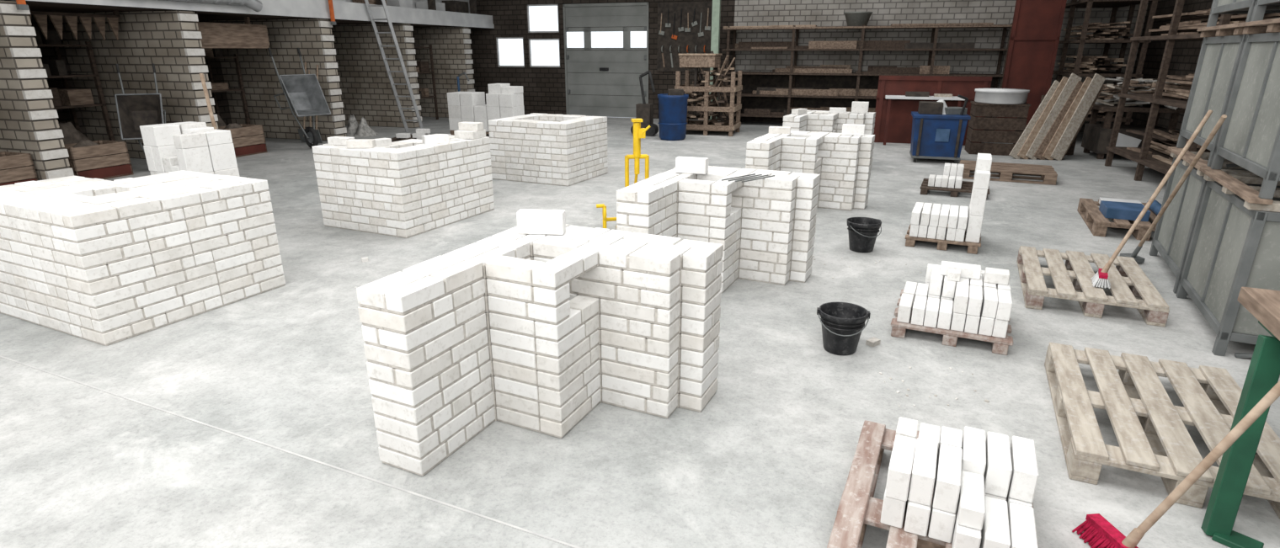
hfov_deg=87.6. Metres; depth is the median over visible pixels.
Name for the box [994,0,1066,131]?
wall
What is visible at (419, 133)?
bricks
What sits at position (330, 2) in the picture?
strap
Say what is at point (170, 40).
wall
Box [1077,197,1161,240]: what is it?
pallet
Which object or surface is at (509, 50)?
window
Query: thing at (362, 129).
heap
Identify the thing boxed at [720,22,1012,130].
shelf rack
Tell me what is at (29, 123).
wall
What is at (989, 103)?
bathtub
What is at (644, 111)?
vacuum
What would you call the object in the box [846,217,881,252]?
bucket
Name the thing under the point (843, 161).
brick wall
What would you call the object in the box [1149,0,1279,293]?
steel container
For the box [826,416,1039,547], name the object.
pallet
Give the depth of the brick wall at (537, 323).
3.14 m
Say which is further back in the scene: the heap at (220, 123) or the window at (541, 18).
the window at (541, 18)
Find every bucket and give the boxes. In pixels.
[816,301,870,356]
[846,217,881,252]
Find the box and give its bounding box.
[196,16,269,47]
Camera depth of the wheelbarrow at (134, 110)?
9.83 m
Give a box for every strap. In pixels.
[16,0,29,10]
[328,0,336,25]
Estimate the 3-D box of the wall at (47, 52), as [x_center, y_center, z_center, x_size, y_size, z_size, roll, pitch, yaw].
[-9.486,-4.338,10.789,0.200,4.800,18.488,6,19,17]
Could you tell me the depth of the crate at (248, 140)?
11.45 m
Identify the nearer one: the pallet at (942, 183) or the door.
the pallet at (942, 183)
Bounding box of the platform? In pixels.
[2,0,494,28]
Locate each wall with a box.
[0,0,74,180]
[0,170,285,346]
[31,14,232,137]
[62,10,218,159]
[213,18,346,140]
[311,121,494,238]
[330,23,422,127]
[356,156,820,476]
[411,26,474,117]
[469,0,1148,132]
[488,112,607,186]
[745,123,874,210]
[782,101,875,134]
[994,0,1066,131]
[1121,0,1213,131]
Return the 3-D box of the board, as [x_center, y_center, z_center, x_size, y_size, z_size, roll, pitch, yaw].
[1.148,-5.949,16.785,1.500,1.650,0.232,7,20,19]
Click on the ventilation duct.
(255, 5)
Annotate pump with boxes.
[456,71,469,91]
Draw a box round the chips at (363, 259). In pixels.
[354,257,368,287]
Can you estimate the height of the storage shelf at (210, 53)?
1.792 m
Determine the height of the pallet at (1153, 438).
0.145 m
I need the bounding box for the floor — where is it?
[0,117,1279,547]
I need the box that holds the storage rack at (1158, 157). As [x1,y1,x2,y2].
[1104,0,1279,181]
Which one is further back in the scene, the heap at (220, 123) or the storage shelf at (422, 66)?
the storage shelf at (422, 66)
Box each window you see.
[496,37,524,67]
[527,4,559,32]
[528,38,559,67]
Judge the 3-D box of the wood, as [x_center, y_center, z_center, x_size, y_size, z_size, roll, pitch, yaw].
[-8.193,-3.522,9.375,0.051,0.430,1.800,6,19,17]
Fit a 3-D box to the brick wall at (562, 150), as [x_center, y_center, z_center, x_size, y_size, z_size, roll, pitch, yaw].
[-1.273,-1.793,9.459,1.248,0.818,1.122,9,20,24]
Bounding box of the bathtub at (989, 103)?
[964,88,1031,155]
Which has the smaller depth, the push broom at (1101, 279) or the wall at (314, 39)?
the push broom at (1101, 279)
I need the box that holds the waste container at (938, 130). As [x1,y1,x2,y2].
[909,94,970,163]
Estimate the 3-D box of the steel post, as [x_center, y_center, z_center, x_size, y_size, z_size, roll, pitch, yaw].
[1.746,-5.096,15.578,0.250,3.200,0.210,6,19,17]
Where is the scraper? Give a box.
[1120,114,1226,263]
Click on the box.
(214, 34)
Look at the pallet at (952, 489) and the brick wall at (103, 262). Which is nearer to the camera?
the pallet at (952, 489)
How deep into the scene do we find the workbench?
2.41 m
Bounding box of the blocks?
[447,83,524,136]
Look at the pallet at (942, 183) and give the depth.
8.35 m
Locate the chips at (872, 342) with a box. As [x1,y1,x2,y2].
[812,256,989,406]
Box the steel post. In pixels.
[709,0,720,119]
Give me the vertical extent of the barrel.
0.980 m
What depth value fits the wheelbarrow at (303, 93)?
12.15 m
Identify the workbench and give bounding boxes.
[1200,286,1279,547]
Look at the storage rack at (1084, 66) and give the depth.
12.62 m
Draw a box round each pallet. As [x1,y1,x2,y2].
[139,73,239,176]
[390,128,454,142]
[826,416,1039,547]
[890,261,1013,355]
[904,153,991,254]
[920,163,989,199]
[959,160,1057,185]
[1016,245,1169,326]
[1044,342,1279,518]
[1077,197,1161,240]
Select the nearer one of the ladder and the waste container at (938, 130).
the waste container at (938, 130)
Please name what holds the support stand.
on the floor
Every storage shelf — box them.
[33,28,114,140]
[201,48,250,124]
[413,43,438,119]
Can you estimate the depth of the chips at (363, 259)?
5.69 m
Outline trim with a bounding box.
[0,355,581,547]
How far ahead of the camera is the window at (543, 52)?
18.20 m
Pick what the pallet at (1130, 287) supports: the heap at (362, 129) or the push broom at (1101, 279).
the push broom at (1101, 279)
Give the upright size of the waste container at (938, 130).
1.068 m
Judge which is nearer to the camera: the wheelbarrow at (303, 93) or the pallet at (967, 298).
the pallet at (967, 298)
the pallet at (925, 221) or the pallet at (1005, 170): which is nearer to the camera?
the pallet at (925, 221)
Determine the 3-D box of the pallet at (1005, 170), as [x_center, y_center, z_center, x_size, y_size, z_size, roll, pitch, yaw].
[5.199,-1.456,9.510,1.208,0.146,0.800,9,20,24]
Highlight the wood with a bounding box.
[27,10,120,40]
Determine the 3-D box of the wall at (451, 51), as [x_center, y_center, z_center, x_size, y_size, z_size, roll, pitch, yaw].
[-5.693,-5.384,17.886,2.650,2.280,0.300,6,19,17]
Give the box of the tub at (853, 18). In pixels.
[843,11,872,26]
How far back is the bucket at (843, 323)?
3.93 m
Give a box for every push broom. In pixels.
[1072,380,1279,547]
[1090,109,1213,288]
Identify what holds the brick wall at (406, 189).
on the floor
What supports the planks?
on the floor
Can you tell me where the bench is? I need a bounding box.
[873,75,991,145]
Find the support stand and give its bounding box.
[596,118,650,229]
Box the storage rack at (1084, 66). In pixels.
[1052,0,1159,124]
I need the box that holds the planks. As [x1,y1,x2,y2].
[1008,73,1105,160]
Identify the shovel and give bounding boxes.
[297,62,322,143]
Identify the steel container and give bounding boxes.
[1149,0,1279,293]
[1176,0,1279,357]
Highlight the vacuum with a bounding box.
[630,69,658,136]
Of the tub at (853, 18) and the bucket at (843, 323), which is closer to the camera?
the bucket at (843, 323)
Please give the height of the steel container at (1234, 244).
2.752 m
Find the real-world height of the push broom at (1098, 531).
1.024 m
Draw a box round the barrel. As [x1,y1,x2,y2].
[657,89,688,140]
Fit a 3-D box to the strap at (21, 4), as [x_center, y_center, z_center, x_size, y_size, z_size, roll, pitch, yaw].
[-7.475,-3.639,7.946,0.050,0.920,0.100,6,19,17]
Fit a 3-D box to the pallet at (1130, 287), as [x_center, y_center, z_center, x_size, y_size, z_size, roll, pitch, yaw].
[3.320,0.052,5.004,0.801,0.145,1.202,9,20,24]
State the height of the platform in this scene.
1.410 m
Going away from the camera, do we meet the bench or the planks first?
the planks
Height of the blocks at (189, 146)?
1.502 m
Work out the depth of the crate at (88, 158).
9.29 m
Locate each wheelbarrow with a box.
[114,63,165,154]
[267,48,330,148]
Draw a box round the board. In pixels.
[656,1,712,71]
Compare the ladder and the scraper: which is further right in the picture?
the scraper
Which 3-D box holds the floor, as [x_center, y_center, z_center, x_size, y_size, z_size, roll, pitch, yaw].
[-0.879,-1.117,8.918,17.900,0.120,18.488,6,19,17]
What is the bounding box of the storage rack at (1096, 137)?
[1080,77,1185,159]
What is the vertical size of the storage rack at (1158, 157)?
3.200 m
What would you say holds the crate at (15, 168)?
on the floor
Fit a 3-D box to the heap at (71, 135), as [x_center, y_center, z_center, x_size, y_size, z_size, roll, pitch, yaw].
[-8.432,-1.880,9.873,0.843,0.721,1.310,6,19,17]
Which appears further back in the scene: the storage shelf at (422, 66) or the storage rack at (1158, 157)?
the storage shelf at (422, 66)
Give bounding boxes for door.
[562,1,648,117]
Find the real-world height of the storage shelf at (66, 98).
2.013 m
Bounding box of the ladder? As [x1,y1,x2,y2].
[364,0,423,132]
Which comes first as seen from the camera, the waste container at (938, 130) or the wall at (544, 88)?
the waste container at (938, 130)
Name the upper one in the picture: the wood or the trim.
the wood
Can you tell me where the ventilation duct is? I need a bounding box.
[170,0,262,11]
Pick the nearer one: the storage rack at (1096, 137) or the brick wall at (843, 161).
the brick wall at (843, 161)
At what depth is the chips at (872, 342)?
4.06 m
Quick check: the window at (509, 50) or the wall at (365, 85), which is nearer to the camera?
the wall at (365, 85)
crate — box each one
[0,151,37,186]
[64,139,133,179]
[217,122,267,157]
[674,51,742,136]
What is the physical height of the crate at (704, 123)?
1.702 m
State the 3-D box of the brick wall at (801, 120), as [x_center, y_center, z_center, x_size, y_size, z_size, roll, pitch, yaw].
[2.827,-2.052,9.987,1.122,0.975,1.247,9,20,24]
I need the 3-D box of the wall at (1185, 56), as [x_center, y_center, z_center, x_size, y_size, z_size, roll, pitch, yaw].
[7.728,-2.563,5.485,0.202,4.800,18.488,6,19,17]
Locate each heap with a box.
[58,122,90,144]
[216,114,226,127]
[345,114,378,137]

